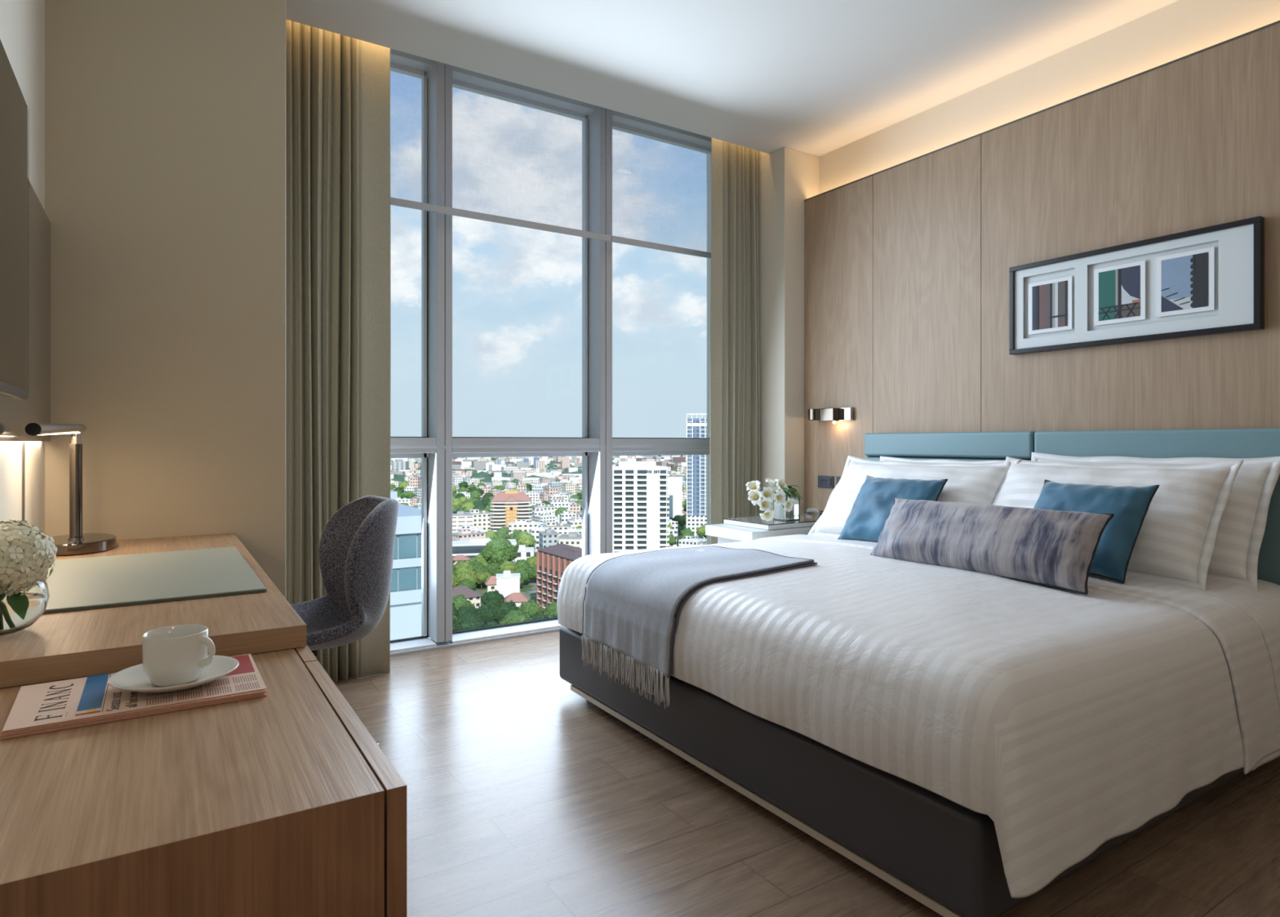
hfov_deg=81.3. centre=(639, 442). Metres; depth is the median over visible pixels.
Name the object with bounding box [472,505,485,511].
tree
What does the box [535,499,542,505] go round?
building
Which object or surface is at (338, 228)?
curtain
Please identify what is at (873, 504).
cushion
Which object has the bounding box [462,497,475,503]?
tree
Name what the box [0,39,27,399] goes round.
television
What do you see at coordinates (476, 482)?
building
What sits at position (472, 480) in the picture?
building
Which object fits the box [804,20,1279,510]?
panelling
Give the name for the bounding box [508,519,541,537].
building
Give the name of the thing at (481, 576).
tree
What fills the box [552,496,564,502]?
building
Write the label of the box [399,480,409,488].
tree
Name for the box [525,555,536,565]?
tree
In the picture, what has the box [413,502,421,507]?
building
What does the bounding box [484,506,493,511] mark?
tree
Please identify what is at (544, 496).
building
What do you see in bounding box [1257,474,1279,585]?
cushion
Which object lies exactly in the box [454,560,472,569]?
tree
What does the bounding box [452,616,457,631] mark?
tree
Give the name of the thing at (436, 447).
window
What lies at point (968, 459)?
pillow
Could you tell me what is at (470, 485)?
tree
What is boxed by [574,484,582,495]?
building
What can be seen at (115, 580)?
desk pad
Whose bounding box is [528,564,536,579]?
tree
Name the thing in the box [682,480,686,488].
building
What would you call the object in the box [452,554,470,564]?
house
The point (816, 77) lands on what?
ceiling
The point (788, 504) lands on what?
flower
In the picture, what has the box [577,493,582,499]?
tree
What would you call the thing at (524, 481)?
building
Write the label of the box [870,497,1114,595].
lumbar cushion
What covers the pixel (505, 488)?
building
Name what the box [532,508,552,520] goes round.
building
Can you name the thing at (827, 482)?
socket plate
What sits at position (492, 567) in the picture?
tree
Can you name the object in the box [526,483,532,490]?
tree
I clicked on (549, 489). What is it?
building
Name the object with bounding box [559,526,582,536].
building
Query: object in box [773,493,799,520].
glass vase
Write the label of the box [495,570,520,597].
house
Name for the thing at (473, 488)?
tree
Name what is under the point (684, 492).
building
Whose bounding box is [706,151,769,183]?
wall
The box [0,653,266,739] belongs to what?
newspaper
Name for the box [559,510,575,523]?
building
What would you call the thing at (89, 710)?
picture
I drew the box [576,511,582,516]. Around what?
building
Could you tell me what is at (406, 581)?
building
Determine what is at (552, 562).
apartment block
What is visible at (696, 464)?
glass tower
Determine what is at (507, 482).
building
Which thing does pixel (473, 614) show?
tree
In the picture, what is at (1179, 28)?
wall
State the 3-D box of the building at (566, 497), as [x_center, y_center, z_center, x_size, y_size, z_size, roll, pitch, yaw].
[-90.090,65.365,823.531,20.658,17.370,14.908,0,0,-18]
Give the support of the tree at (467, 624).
on the ground
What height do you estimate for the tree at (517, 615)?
13.869 m
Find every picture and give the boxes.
[86,708,96,712]
[1008,215,1264,355]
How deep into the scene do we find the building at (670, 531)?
524.99 m
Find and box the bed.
[559,625,1243,916]
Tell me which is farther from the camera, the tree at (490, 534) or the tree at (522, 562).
the tree at (490, 534)
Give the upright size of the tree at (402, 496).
15.644 m
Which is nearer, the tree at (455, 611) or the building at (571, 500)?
the tree at (455, 611)
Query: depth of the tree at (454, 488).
1008.13 m
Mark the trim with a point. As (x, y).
(23, 442)
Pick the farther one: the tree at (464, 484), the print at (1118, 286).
the tree at (464, 484)
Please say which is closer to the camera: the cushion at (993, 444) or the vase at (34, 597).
the vase at (34, 597)
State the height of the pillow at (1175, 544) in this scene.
0.405 m
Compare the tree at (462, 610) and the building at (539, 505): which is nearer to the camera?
the tree at (462, 610)
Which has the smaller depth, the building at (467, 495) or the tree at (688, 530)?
the tree at (688, 530)
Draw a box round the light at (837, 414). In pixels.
[807,407,853,423]
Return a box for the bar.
[390,196,610,241]
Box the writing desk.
[0,533,306,688]
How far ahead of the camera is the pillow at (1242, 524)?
2.47 m
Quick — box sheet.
[1125,574,1279,770]
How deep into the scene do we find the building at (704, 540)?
490.31 m
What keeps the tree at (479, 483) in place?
on the ground
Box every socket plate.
[817,475,833,488]
[835,475,840,484]
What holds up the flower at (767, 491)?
in the glass vase at (780, 514)
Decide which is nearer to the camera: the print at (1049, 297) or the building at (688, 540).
the print at (1049, 297)
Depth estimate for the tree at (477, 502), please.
759.77 m
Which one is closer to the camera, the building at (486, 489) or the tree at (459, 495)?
the tree at (459, 495)
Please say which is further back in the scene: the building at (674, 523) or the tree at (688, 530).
the building at (674, 523)
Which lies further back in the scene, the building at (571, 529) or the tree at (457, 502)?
the tree at (457, 502)
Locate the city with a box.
[390,454,686,484]
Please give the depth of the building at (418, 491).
908.44 m
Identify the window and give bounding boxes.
[390,48,711,656]
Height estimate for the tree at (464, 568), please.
13.019 m
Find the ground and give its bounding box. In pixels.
[453,466,686,626]
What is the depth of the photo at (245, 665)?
1.16 m
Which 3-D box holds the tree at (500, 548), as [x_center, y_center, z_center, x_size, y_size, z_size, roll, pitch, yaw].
[-78.430,62.910,417.212,21.621,22.281,22.071,0,0,-28]
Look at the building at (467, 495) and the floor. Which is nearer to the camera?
the floor
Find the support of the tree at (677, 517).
on the ground
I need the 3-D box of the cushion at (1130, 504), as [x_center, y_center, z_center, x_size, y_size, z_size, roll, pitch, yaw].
[1.497,0.289,2.531,0.244,0.302,0.397,0,0,-33]
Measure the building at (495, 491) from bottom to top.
12.684 m
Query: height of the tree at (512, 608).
12.929 m
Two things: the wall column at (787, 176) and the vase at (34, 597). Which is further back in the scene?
the wall column at (787, 176)
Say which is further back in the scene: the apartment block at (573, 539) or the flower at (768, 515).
the apartment block at (573, 539)
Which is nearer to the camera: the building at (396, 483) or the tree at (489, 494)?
the tree at (489, 494)
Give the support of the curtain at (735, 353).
hanging from the trim
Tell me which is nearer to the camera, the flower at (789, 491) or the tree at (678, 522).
the flower at (789, 491)
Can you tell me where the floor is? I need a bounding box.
[333,631,1279,916]
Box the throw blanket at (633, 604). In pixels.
[581,545,817,708]
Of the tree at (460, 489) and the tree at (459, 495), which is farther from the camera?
the tree at (460, 489)
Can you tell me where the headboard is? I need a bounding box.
[864,427,1279,585]
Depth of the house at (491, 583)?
352.03 m
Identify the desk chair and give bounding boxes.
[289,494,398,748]
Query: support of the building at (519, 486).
on the ground
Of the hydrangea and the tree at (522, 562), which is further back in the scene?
the tree at (522, 562)
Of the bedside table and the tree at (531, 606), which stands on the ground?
the tree at (531, 606)
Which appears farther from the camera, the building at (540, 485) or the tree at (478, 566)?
the building at (540, 485)
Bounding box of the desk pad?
[43,546,266,613]
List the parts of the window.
sash, sash, sill, sill, sash, sash, sash, sash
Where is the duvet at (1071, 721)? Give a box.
[556,533,1279,897]
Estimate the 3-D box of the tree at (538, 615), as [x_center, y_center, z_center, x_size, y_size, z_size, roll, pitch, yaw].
[-37.236,68.341,275.479,10.529,11.417,10.369,0,0,-18]
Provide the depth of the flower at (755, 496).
3.81 m
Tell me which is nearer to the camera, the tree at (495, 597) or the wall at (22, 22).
the wall at (22, 22)
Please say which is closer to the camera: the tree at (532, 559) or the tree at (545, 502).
the tree at (532, 559)
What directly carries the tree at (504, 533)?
on the ground
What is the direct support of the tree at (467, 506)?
on the ground
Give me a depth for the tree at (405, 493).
877.16 m
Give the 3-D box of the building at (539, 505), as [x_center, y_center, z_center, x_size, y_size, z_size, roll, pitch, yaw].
[-85.788,64.191,661.245,18.174,19.718,15.157,0,0,-19]
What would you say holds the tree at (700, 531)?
on the ground
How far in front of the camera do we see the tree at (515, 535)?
504.51 m
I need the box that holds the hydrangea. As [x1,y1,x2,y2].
[0,519,57,619]
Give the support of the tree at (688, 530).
on the ground
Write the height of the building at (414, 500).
9.974 m
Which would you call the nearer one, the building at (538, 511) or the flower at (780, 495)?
the flower at (780, 495)
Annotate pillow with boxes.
[807,455,1021,536]
[880,456,1038,463]
[995,456,1244,591]
[1031,452,1279,590]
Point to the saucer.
(133, 678)
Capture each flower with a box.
[746,480,791,492]
[747,489,788,505]
[757,486,794,511]
[760,486,789,500]
[760,487,795,521]
[764,477,798,492]
[773,488,795,504]
[775,478,795,493]
[782,485,803,511]
[788,484,800,500]
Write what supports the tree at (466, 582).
on the ground
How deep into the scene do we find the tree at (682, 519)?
616.63 m
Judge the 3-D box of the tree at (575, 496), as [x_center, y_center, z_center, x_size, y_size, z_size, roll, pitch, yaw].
[-76.746,67.886,879.175,11.639,12.328,12.504,0,0,28]
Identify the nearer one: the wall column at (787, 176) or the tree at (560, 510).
the wall column at (787, 176)
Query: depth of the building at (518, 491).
875.56 m
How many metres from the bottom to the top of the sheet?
0.490 m
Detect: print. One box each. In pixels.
[1031,280,1067,330]
[1097,265,1140,320]
[1160,252,1208,311]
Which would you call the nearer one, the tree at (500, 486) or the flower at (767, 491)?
the flower at (767, 491)
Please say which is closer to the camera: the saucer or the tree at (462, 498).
the saucer
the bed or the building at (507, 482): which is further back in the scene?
the building at (507, 482)
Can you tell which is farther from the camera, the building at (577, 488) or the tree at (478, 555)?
the building at (577, 488)
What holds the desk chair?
on the floor
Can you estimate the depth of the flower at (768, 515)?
3.81 m
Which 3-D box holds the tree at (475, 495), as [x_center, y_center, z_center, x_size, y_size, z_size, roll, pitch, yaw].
[-201.461,68.447,913.123,11.489,11.207,12.084,0,0,-41]
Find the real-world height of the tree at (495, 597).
11.156 m
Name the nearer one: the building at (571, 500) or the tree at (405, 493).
the building at (571, 500)
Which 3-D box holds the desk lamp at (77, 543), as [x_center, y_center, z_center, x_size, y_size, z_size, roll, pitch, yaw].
[-1.587,0.133,2.082,0.192,0.373,0.630,0,0,-33]
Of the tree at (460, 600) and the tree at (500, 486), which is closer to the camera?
the tree at (460, 600)
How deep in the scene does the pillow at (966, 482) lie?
3.36 m
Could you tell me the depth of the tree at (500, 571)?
371.73 m
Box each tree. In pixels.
[390,484,395,488]
[393,486,404,493]
[397,492,411,499]
[398,493,410,498]
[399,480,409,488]
[405,490,414,497]
[452,485,457,496]
[452,497,462,507]
[452,505,458,513]
[452,573,458,587]
[452,593,476,609]
[452,602,458,617]
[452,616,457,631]
[453,563,475,576]
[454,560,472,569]
[455,493,465,497]
[455,617,484,631]
[456,571,476,584]
[456,609,484,624]
[457,486,468,493]
[457,577,476,591]
[457,604,475,617]
[458,481,468,488]
[459,496,466,502]
[461,501,475,511]
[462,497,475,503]
[466,556,488,566]
[467,484,475,489]
[467,486,475,493]
[468,560,481,564]
[470,490,480,497]
[471,493,479,499]
[471,561,488,586]
[472,499,485,507]
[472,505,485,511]
[474,570,492,590]
[474,601,503,625]
[475,482,486,487]
[475,488,484,494]
[475,553,489,564]
[479,534,519,564]
[480,589,504,604]
[481,497,490,505]
[482,491,493,497]
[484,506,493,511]
[484,620,499,626]
[485,501,493,511]
[485,528,497,539]
[486,562,500,575]
[493,569,506,576]
[495,528,509,538]
[497,484,505,490]
[497,560,517,573]
[497,600,519,622]
[497,608,534,625]
[499,607,525,622]
[500,525,508,533]
[508,528,521,545]
[512,571,524,585]
[513,559,533,573]
[515,530,536,546]
[515,564,531,586]
[520,599,543,615]
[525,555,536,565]
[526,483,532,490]
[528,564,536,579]
[529,611,548,620]
[541,600,557,617]
[542,500,549,504]
[555,506,569,516]
[569,494,579,499]
[574,499,582,510]
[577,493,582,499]
[666,533,676,545]
[674,514,680,519]
[676,518,684,528]
[676,534,685,545]
[678,530,692,537]
[679,513,686,524]
[680,528,693,535]
[696,524,706,538]
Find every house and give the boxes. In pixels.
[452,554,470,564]
[452,585,482,608]
[484,575,496,592]
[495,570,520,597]
[503,592,529,608]
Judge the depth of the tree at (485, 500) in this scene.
845.73 m
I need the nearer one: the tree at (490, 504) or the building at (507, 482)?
the tree at (490, 504)
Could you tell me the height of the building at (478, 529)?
17.092 m
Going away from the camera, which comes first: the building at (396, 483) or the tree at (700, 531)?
the tree at (700, 531)
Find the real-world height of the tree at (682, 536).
10.936 m
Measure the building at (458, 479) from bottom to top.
18.456 m
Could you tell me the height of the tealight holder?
0.060 m
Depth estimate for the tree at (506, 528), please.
543.85 m
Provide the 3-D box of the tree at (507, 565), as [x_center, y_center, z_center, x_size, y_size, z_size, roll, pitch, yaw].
[-66.977,66.959,381.357,13.533,14.182,13.221,0,0,-32]
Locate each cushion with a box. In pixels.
[837,475,947,542]
[864,431,1035,458]
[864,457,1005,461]
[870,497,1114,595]
[1033,479,1159,583]
[1034,427,1279,457]
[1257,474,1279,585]
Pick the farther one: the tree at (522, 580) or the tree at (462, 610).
the tree at (522, 580)
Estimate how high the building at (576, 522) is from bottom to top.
16.370 m
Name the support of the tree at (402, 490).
on the ground
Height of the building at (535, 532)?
17.116 m
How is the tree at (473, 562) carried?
on the ground
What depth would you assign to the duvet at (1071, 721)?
1.82 m
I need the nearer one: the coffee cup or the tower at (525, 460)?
the coffee cup
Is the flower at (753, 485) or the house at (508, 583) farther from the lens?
the house at (508, 583)
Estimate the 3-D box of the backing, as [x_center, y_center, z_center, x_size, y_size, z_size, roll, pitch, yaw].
[-1.298,-0.347,1.472,0.005,0.690,2.079,0,0,-33]
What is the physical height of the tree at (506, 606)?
13.182 m
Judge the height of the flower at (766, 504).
0.169 m
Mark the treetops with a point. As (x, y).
(487, 477)
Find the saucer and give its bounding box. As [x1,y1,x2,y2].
[107,654,239,693]
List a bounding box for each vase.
[0,576,49,635]
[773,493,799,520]
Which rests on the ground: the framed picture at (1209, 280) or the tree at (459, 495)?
the tree at (459, 495)
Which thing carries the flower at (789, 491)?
in the glass vase at (780, 514)
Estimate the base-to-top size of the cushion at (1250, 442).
0.120 m
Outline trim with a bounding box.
[22,441,24,519]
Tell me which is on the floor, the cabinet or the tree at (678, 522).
the cabinet
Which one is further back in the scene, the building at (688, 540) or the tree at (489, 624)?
the building at (688, 540)
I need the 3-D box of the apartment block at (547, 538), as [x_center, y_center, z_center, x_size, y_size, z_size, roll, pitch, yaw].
[-55.508,63.477,453.712,10.166,21.146,16.600,0,0,-15]
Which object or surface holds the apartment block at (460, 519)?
on the ground
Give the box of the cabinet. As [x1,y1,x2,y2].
[0,644,406,916]
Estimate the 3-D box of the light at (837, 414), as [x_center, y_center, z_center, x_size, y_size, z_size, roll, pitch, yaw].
[1.075,-0.149,4.256,0.106,0.091,0.282,0,0,-33]
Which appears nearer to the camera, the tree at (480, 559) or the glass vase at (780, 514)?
the glass vase at (780, 514)
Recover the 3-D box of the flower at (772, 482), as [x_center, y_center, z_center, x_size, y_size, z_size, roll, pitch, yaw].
[0.773,0.300,3.989,0.203,0.216,0.134,0,0,-33]
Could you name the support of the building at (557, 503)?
on the ground
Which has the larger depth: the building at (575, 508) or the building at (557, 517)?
the building at (575, 508)
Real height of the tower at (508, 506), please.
35.000 m
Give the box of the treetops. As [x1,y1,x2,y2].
[391,457,686,485]
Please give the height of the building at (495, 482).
15.472 m
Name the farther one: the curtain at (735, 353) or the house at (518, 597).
the house at (518, 597)
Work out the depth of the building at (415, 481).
1075.90 m
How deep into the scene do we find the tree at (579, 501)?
759.40 m
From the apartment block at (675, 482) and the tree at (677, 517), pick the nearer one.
the tree at (677, 517)
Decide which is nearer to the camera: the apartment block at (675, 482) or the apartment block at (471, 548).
the apartment block at (471, 548)
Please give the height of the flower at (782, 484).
0.214 m
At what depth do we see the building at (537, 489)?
938.42 m
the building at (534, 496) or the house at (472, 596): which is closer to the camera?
the house at (472, 596)
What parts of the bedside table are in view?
glass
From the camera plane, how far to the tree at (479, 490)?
975.56 m
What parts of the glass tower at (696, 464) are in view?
roof frame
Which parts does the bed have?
metal trim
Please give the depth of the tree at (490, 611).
281.63 m
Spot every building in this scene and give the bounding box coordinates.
[390,480,401,487]
[390,489,421,639]
[395,497,410,506]
[404,484,417,493]
[409,475,421,488]
[410,497,417,506]
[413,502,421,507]
[416,487,421,497]
[452,528,485,540]
[454,476,465,485]
[456,524,482,532]
[458,491,471,497]
[463,509,491,532]
[469,478,479,484]
[471,480,485,486]
[475,485,491,497]
[488,488,502,495]
[491,480,502,485]
[500,487,516,492]
[503,481,515,486]
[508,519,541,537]
[516,482,526,490]
[516,489,527,493]
[517,478,531,484]
[525,491,539,505]
[531,478,539,483]
[531,483,546,492]
[531,502,555,520]
[531,524,554,551]
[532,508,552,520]
[533,486,542,497]
[534,513,555,523]
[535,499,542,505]
[538,477,550,483]
[539,492,551,501]
[540,521,568,536]
[542,484,558,495]
[546,480,560,491]
[547,493,568,505]
[551,499,569,511]
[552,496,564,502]
[555,514,582,523]
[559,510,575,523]
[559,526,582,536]
[560,482,576,494]
[562,490,573,497]
[566,517,582,526]
[568,497,577,503]
[569,502,580,516]
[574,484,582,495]
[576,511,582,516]
[666,519,678,535]
[666,527,676,546]
[678,535,702,546]
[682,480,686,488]
[682,489,686,501]
[692,535,706,545]
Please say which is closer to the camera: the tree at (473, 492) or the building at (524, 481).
the tree at (473, 492)
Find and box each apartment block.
[452,511,472,533]
[452,537,516,562]
[512,544,534,563]
[536,542,582,610]
[538,528,559,548]
[558,532,582,548]
[666,472,682,517]
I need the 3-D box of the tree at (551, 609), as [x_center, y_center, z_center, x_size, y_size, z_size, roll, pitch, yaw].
[-31.962,67.390,285.568,12.854,13.321,13.220,0,0,-23]
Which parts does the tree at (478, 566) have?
crown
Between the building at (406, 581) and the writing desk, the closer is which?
the writing desk
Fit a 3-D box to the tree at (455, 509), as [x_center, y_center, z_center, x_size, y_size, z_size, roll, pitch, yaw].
[-185.632,67.547,737.302,13.334,13.006,14.024,0,0,13]
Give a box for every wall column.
[44,0,285,598]
[706,146,819,544]
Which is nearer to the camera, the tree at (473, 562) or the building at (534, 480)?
the tree at (473, 562)
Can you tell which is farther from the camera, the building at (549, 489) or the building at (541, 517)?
the building at (549, 489)
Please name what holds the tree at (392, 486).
on the ground
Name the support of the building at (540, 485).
on the ground
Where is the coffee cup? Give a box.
[142,624,215,686]
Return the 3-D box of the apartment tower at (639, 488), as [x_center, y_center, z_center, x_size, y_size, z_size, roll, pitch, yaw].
[-0.400,42.550,425.250,33.600,63.000,22.300,0,0,0]
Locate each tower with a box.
[489,490,532,533]
[523,457,528,462]
[533,456,539,467]
[612,461,669,552]
[686,413,706,538]
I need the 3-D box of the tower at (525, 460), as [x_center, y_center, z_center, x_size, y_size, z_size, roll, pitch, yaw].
[-293.186,56.958,1919.771,13.641,34.185,40.600,0,0,-9]
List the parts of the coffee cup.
handle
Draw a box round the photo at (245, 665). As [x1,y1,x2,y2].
[224,654,254,675]
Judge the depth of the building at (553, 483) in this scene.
1079.85 m
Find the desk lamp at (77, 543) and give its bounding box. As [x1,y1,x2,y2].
[25,422,116,555]
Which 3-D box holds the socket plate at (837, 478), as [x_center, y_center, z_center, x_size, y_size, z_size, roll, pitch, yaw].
[1.156,0.231,4.218,0.010,0.070,0.120,0,0,-33]
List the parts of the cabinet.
drawer, drawer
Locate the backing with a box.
[0,178,50,441]
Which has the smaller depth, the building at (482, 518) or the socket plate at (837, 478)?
the socket plate at (837, 478)
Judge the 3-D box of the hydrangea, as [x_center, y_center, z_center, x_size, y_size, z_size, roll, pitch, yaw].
[-1.073,0.219,1.247,0.158,0.182,0.164,0,0,-33]
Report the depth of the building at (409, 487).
973.19 m
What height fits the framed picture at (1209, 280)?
0.393 m
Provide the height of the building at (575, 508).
14.914 m
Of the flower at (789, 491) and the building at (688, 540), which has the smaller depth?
the flower at (789, 491)
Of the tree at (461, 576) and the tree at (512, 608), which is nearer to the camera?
the tree at (512, 608)
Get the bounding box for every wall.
[0,0,44,534]
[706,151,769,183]
[819,0,1279,193]
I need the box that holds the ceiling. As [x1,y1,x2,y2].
[285,0,1177,156]
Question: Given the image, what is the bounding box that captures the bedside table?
[705,512,818,543]
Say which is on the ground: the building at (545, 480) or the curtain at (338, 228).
the building at (545, 480)
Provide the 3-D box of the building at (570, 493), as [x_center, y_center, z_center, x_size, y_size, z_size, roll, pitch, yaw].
[-94.431,68.670,978.112,15.105,10.761,16.651,0,0,-6]
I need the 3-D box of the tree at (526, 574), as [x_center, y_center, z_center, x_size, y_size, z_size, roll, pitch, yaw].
[-60.897,68.631,383.384,10.736,10.839,10.518,0,0,27]
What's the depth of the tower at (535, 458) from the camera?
1899.37 m
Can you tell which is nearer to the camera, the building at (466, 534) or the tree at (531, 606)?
the tree at (531, 606)
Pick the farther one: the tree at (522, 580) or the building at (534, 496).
the building at (534, 496)
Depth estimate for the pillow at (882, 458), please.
3.58 m
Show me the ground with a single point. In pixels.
(528, 588)
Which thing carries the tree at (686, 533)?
on the ground
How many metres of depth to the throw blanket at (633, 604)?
2.59 m
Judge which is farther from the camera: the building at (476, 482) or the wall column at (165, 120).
the building at (476, 482)
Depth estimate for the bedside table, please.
3.91 m
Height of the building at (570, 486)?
19.496 m
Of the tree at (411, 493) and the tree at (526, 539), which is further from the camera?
the tree at (411, 493)
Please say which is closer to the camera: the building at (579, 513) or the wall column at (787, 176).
the wall column at (787, 176)
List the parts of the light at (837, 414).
arm, wall plate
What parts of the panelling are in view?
wood panel, wood panel, trim, wood panel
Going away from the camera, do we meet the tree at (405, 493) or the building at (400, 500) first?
the building at (400, 500)
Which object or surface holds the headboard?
attached to the panelling
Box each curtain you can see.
[285,18,391,683]
[710,137,760,544]
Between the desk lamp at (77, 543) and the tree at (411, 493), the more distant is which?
the tree at (411, 493)
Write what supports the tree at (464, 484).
on the ground
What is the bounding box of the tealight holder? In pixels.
[804,507,820,519]
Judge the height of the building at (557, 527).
17.335 m
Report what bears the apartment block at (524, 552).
on the ground
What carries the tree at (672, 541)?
on the ground

